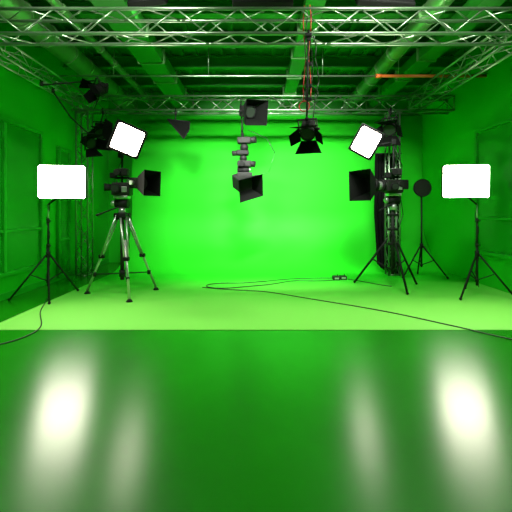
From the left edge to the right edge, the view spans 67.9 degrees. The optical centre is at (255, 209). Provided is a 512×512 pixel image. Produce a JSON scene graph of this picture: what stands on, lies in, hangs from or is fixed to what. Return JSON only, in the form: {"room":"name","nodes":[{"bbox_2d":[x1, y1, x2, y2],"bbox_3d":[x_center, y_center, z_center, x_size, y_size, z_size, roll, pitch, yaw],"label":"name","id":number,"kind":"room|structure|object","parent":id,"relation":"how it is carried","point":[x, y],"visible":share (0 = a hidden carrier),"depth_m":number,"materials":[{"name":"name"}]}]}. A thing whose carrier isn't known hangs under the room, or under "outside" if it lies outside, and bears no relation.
{"room":"studio","nodes":[
{"label":"studio","id":0,"kind":"room"},
{"bbox_2d":[0,18,108,293],"bbox_3d":[-4.600,-1.000,4.700,0.200,5.200,14.200,0,0,0],"label":"wall","id":1,"kind":"structure","parent":0,"point":[22,101],"depth_m":8.40,"materials":[{"name":"green paint"}]},
{"bbox_2d":[0,116,42,277],"bbox_3d":[-4.465,-0.225,6.150,0.060,2.820,3.570,0,0,0],"label":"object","id":2,"kind":"structure","parent":1,"relation":"in","point":[21,145],"depth_m":7.22,"materials":[{"name":"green glass"}]},
{"bbox_2d":[0,259,108,300],"bbox_3d":[-4.488,1.540,4.700,0.024,0.120,13.800,0,0,0],"label":"baseboard","id":3,"kind":"structure","parent":1,"relation":"attached to","point":[6,295],"depth_m":7.79,"materials":[{"name":"green"}]},
{"bbox_2d":[57,146,70,277],"bbox_3d":[-4.465,0.050,8.850,0.060,2.970,0.570,0,0,0],"label":"window","id":4,"kind":"structure","parent":1,"relation":"in","point":[63,154],"depth_m":8.84,"materials":[{"name":"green glass"}]},
{"bbox_2d":[0,7,511,45],"bbox_3d":[0.175,-2.600,5.400,9.322,0.387,0.387,0,0,0],"label":"lighting truss","id":5,"kind":"object","parent":1,"relation":"attached to","point":[288,19],"visible":1,"depth_m":5.43,"materials":[{"name":"silver metal"}]},
{"bbox_2d":[289,5,322,153],"bbox_3d":[0.686,-1.794,5.105,0.439,2.053,0.462,0,0,20],"label":"stage light","id":6,"kind":"object","parent":5,"relation":"hanging from","point":[308,131],"visible":1,"depth_m":5.17,"materials":[{"name":"black metal"}]},
{"bbox_2d":[408,23,511,109],"bbox_3d":[3.850,-2.600,7.400,0.347,0.347,3.613,0,0,0],"label":"lighting truss","id":7,"kind":"object","parent":5,"relation":"attached to","point":[505,37],"visible":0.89,"depth_m":7.03,"materials":[{"name":"silver metal"}]},
{"bbox_2d":[71,95,454,113],"bbox_3d":[0.175,-2.600,9.400,9.323,0.387,0.387,0,0,0],"label":"lighting truss","id":8,"kind":"object","parent":1,"relation":"attached to","point":[102,96],"visible":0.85,"depth_m":9.22,"materials":[{"name":"silver metal"}]},
{"bbox_2d":[87,108,112,150],"bbox_3d":[-3.655,-1.954,8.971,0.625,1.052,0.661,0,0,-27],"label":"stage light","id":9,"kind":"object","parent":8,"relation":"hanging from","point":[98,127],"visible":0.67,"depth_m":8.97,"materials":[{"name":"black metal"}]},
{"bbox_2d":[167,108,189,138],"bbox_3d":[-1.871,-2.086,9.166,0.580,0.788,0.194,0,0,11],"label":"flag","id":10,"kind":"object","parent":8,"relation":"hanging from","point":[182,127],"visible":1,"depth_m":9.15,"materials":[{"name":"black fabric"}]},
{"bbox_2d":[232,117,274,202],"bbox_3d":[-0.100,-1.321,8.970,1.024,2.319,0.782,0,0,-27],"label":"rig","id":11,"kind":"object","parent":8,"relation":"hanging from","point":[249,187],"visible":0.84,"depth_m":8.89,"materials":[{"name":"black metal"}]},
{"bbox_2d":[239,99,268,125],"bbox_3d":[-0.133,-2.273,8.998,0.680,0.679,0.700,0,0,-35],"label":"stage light","id":12,"kind":"object","parent":8,"relation":"hanging from","point":[253,112],"visible":1,"depth_m":8.97,"materials":[{"name":"black metal"}]},
{"bbox_2d":[374,107,402,146],"bbox_3d":[3.127,-1.985,8.870,0.625,0.991,0.752,0,0,34],"label":"stage light","id":13,"kind":"object","parent":8,"relation":"hanging from","point":[390,127],"visible":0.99,"depth_m":8.83,"materials":[{"name":"black metal"}]},
{"bbox_2d":[51,86,105,156],"bbox_3d":[-3.436,-1.716,7.242,1.078,1.449,0.481,0,0,0],"label":"stage light","id":14,"kind":"object","parent":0,"point":[89,141],"visible":0.94,"depth_m":7.33,"materials":[{"name":"black metal"}]},
{"bbox_2d":[127,0,168,6],"bbox_3d":[-1.716,-3.296,5.687,0.925,0.588,0.450,0,0,0],"label":"light","id":15,"kind":"object","parent":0,"point":[131,3],"depth_m":5.56,"materials":[{"name":"black metal"}]},
{"bbox_2d":[0,262,511,511],"bbox_3d":[0.175,1.650,4.700,9.750,0.100,14.200,0,0,0],"label":"floor","id":16,"kind":"structure","parent":0,"point":[91,420],"depth_m":2.93,"materials":[{"name":"green paint"}]},
{"bbox_2d":[0,297,47,344],"bbox_3d":[-3.337,1.587,5.498,0.930,0.021,2.811,0,0,0],"label":"cable","id":17,"kind":"object","parent":16,"relation":"on","point":[47,297],"visible":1,"depth_m":4.93,"materials":[{"name":"black rubber"}]},
{"bbox_2d":[8,165,86,303],"bbox_3d":[-3.658,0.399,6.800,1.201,2.402,0.804,0,0,-44],"label":"light","id":18,"kind":"object","parent":16,"relation":"on","point":[55,182],"visible":1,"depth_m":6.77,"materials":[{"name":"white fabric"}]},
{"bbox_2d":[75,111,92,275],"bbox_3d":[-4.220,-0.400,9.350,0.320,4.011,0.320,0,0,0],"label":"truss tower","id":19,"kind":"object","parent":16,"relation":"on","point":[76,112],"visible":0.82,"depth_m":9.21,"materials":[{"name":"silver metal"}]},
{"bbox_2d":[0,36,94,111],"bbox_3d":[-4.050,-2.520,7.400,0.296,0.296,3.609,0,0,0],"label":"lighting truss","id":20,"kind":"object","parent":19,"relation":"attached to","point":[15,47],"visible":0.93,"depth_m":7.11,"materials":[{"name":"silver metal"}]},
{"bbox_2d":[40,77,108,108],"bbox_3d":[-3.489,-2.317,7.380,1.184,0.586,0.497,0,0,-20],"label":"stage light","id":21,"kind":"object","parent":20,"relation":"hanging from","point":[95,90],"visible":0.95,"depth_m":7.49,"materials":[{"name":"black metal"}]},
{"bbox_2d":[0,274,511,329],"bbox_3d":[0.613,1.597,7.280,8.465,0.006,4.440,0,0,0],"label":"floor","id":22,"kind":"structure","parent":16,"relation":"on","point":[180,302],"depth_m":6.41,"materials":[{"name":"green paint"}]},
{"bbox_2d":[84,119,160,302],"bbox_3d":[-2.475,-0.053,6.992,1.409,3.294,1.024,0,0,-16],"label":"tripod","id":23,"kind":"object","parent":22,"relation":"on","point":[127,139],"visible":1,"depth_m":6.98,"materials":[{"name":"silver metal"}]},
{"bbox_2d":[206,278,332,288],"bbox_3d":[0.400,1.586,8.323,2.995,0.018,0.577,0,0,-18],"label":"cable","id":24,"kind":"object","parent":22,"relation":"on","point":[291,278],"visible":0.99,"depth_m":8.34,"materials":[{"name":"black rubber"}]},
{"bbox_2d":[332,274,346,279],"bbox_3d":[1.915,1.531,8.723,0.320,0.126,0.255,0,0,0],"label":"box","id":25,"kind":"object","parent":22,"relation":"on","point":[334,277],"visible":1,"depth_m":8.65,"materials":[{"name":"black plastic"}]},
{"bbox_2d":[202,287,511,339],"bbox_3d":[1.705,1.587,6.005,6.648,0.018,0.464,0,0,36],"label":"cable","id":26,"kind":"object","parent":22,"relation":"on","point":[202,287],"visible":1,"depth_m":6.00,"materials":[{"name":"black rubber"}]},
{"bbox_2d":[348,279,391,286],"bbox_3d":[2.460,1.586,8.299,0.052,0.018,1.082,0,0,-40],"label":"cable","id":27,"kind":"object","parent":22,"relation":"on","point":[348,279],"visible":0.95,"depth_m":8.22,"materials":[{"name":"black rubber"}]},
{"bbox_2d":[348,123,417,294],"bbox_3d":[2.626,-0.077,7.667,1.485,3.341,1.154,0,0,9],"label":"studio light","id":28,"kind":"object","parent":22,"relation":"on","point":[363,184],"visible":1,"depth_m":7.68,"materials":[{"name":"black metal"}]},
{"bbox_2d":[385,111,400,275],"bbox_3d":[3.350,-0.404,9.330,0.300,4.004,0.300,0,0,0],"label":"truss tower","id":29,"kind":"object","parent":22,"relation":"on","point":[399,112],"visible":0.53,"depth_m":9.19,"materials":[{"name":"silver metal"}]},
{"bbox_2d":[404,179,448,278],"bbox_3d":[3.920,0.431,9.100,1.052,2.326,0.752,0,0,0],"label":"stand","id":30,"kind":"object","parent":22,"relation":"on","point":[421,187],"visible":0.91,"depth_m":8.94,"materials":[{"name":"black metal"}]},
{"bbox_2d":[441,164,511,299],"bbox_3d":[3.958,0.386,6.984,1.054,2.416,1.035,0,0,-25],"label":"light","id":31,"kind":"object","parent":22,"relation":"on","point":[457,181],"visible":1,"depth_m":6.87,"materials":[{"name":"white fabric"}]},
{"bbox_2d":[113,116,448,273],"bbox_3d":[0.613,-0.578,10.350,8.465,4.344,1.700,0,0,0],"label":"screen","id":32,"kind":"object","parent":16,"relation":"on","point":[304,221],"visible":0.84,"depth_m":11.10,"materials":[{"name":"green fabric"}]},
{"bbox_2d":[374,153,401,273],"bbox_3d":[3.295,0.081,9.540,0.690,3.018,0.080,0,0,0],"label":"drape","id":33,"kind":"object","parent":32,"relation":"hanging from","point":[379,217],"visible":0.41,"depth_m":9.53,"materials":[{"name":"black fabric"}]},
{"bbox_2d":[109,92,414,261],"bbox_3d":[0.175,-1.000,11.700,9.350,5.200,0.200,0,0,0],"label":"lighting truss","id":34,"kind":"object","parent":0,"point":[114,161],"depth_m":11.60,"materials":[{"name":"silver metal"}]},
{"bbox_2d":[232,0,292,6],"bbox_3d":[0.100,-3.297,5.686,0.900,0.587,0.261,0,0,0],"label":"light","id":35,"kind":"object","parent":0,"point":[235,3],"depth_m":5.58,"materials":[{"name":"black metal"}]},
{"bbox_2d":[44,18,511,92],"bbox_3d":[0.175,-3.655,4.700,9.750,0.150,14.200,0,0,0],"label":"ceiling","id":36,"kind":"structure","parent":0,"point":[61,27],"depth_m":8.64,"materials":[{"name":"green metal"}]},
{"bbox_2d":[0,0,137,112],"bbox_3d":[-3.750,-3.252,5.200,0.433,0.697,12.400,0,0,0],"label":"ventilation duct","id":37,"kind":"object","parent":36,"relation":"hanging from","point":[71,56],"visible":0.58,"depth_m":7.26,"materials":[{"name":"metal"}]},
{"bbox_2d":[47,0,154,104],"bbox_3d":[-3.100,-3.356,5.200,0.175,0.487,12.400,0,0,0],"label":"ventilation duct","id":38,"kind":"object","parent":36,"relation":"attached to","point":[101,50],"visible":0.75,"depth_m":7.65,"materials":[{"name":"metal"}]},
{"bbox_2d":[90,0,193,108],"bbox_3d":[-2.150,-3.295,5.210,0.576,0.610,12.420,0,0,0],"label":"duct","id":39,"kind":"object","parent":36,"relation":"hanging from","point":[153,59],"visible":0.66,"depth_m":7.46,"materials":[{"name":"green metal"}]},
{"bbox_2d":[0,0,511,17],"bbox_3d":[0.175,-3.448,6.500,9.350,0.260,0.160,0,0,0],"label":"joist","id":40,"kind":"object","parent":36,"relation":"attached to","point":[34,3],"depth_m":6.49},
{"bbox_2d":[62,56,463,69],"bbox_3d":[0.175,-3.448,8.900,9.350,0.260,0.160,0,0,0],"label":"joist","id":41,"kind":"object","parent":36,"relation":"attached to","point":[126,62],"depth_m":8.89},
{"bbox_2d":[34,35,495,47],"bbox_3d":[0.175,-3.448,7.700,9.350,0.260,0.160,0,0,0],"label":"joist","id":42,"kind":"object","parent":36,"relation":"attached to","point":[206,38],"depth_m":7.69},
{"bbox_2d":[43,48,486,77],"bbox_3d":[0.175,-3.188,8.000,9.350,0.824,0.089,0,0,0],"label":"pipe","id":43,"kind":"object","parent":36,"relation":"hanging from","point":[398,75],"visible":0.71,"depth_m":7.98,"materials":[{"name":"silver metal"}]},
{"bbox_2d":[109,77,436,86],"bbox_3d":[0.175,-3.448,10.200,9.350,0.260,0.160,0,0,0],"label":"joist","id":44,"kind":"object","parent":36,"relation":"attached to","point":[142,81],"depth_m":10.19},
{"bbox_2d":[280,0,325,106],"bbox_3d":[0.900,-3.348,5.210,0.376,0.505,12.420,0,0,0],"label":"duct","id":45,"kind":"object","parent":36,"relation":"hanging from","point":[297,62],"visible":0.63,"depth_m":7.78,"materials":[{"name":"green metal"}]},
{"bbox_2d":[343,0,454,108],"bbox_3d":[2.750,-3.276,5.200,0.334,0.647,12.400,0,0,0],"label":"ventilation duct","id":46,"kind":"object","parent":36,"relation":"hanging from","point":[393,54],"visible":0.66,"depth_m":7.41,"materials":[{"name":"metal"}]},
{"bbox_2d":[366,0,505,108],"bbox_3d":[3.500,-3.322,5.210,0.426,0.555,12.420,0,0,0],"label":"duct","id":47,"kind":"object","parent":36,"relation":"hanging from","point":[424,56],"visible":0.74,"depth_m":7.54,"materials":[{"name":"green metal"}]},
{"bbox_2d":[355,0,415,6],"bbox_3d":[1.909,-3.296,5.687,0.921,0.587,0.376,0,0,0],"label":"light","id":48,"kind":"object","parent":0,"point":[369,3],"depth_m":5.59,"materials":[{"name":"black metal"}]},
{"bbox_2d":[415,25,511,292],"bbox_3d":[4.950,-1.000,4.700,0.200,5.200,14.200,0,0,0],"label":"wall","id":49,"kind":"structure","parent":0,"point":[447,139],"depth_m":8.97,"materials":[{"name":"green paint"}]},
{"bbox_2d":[474,118,511,259],"bbox_3d":[4.815,-0.400,7.600,0.060,2.670,1.470,0,0,0],"label":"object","id":50,"kind":"structure","parent":49,"relation":"in","point":[492,143],"depth_m":7.62,"materials":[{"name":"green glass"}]}
]}

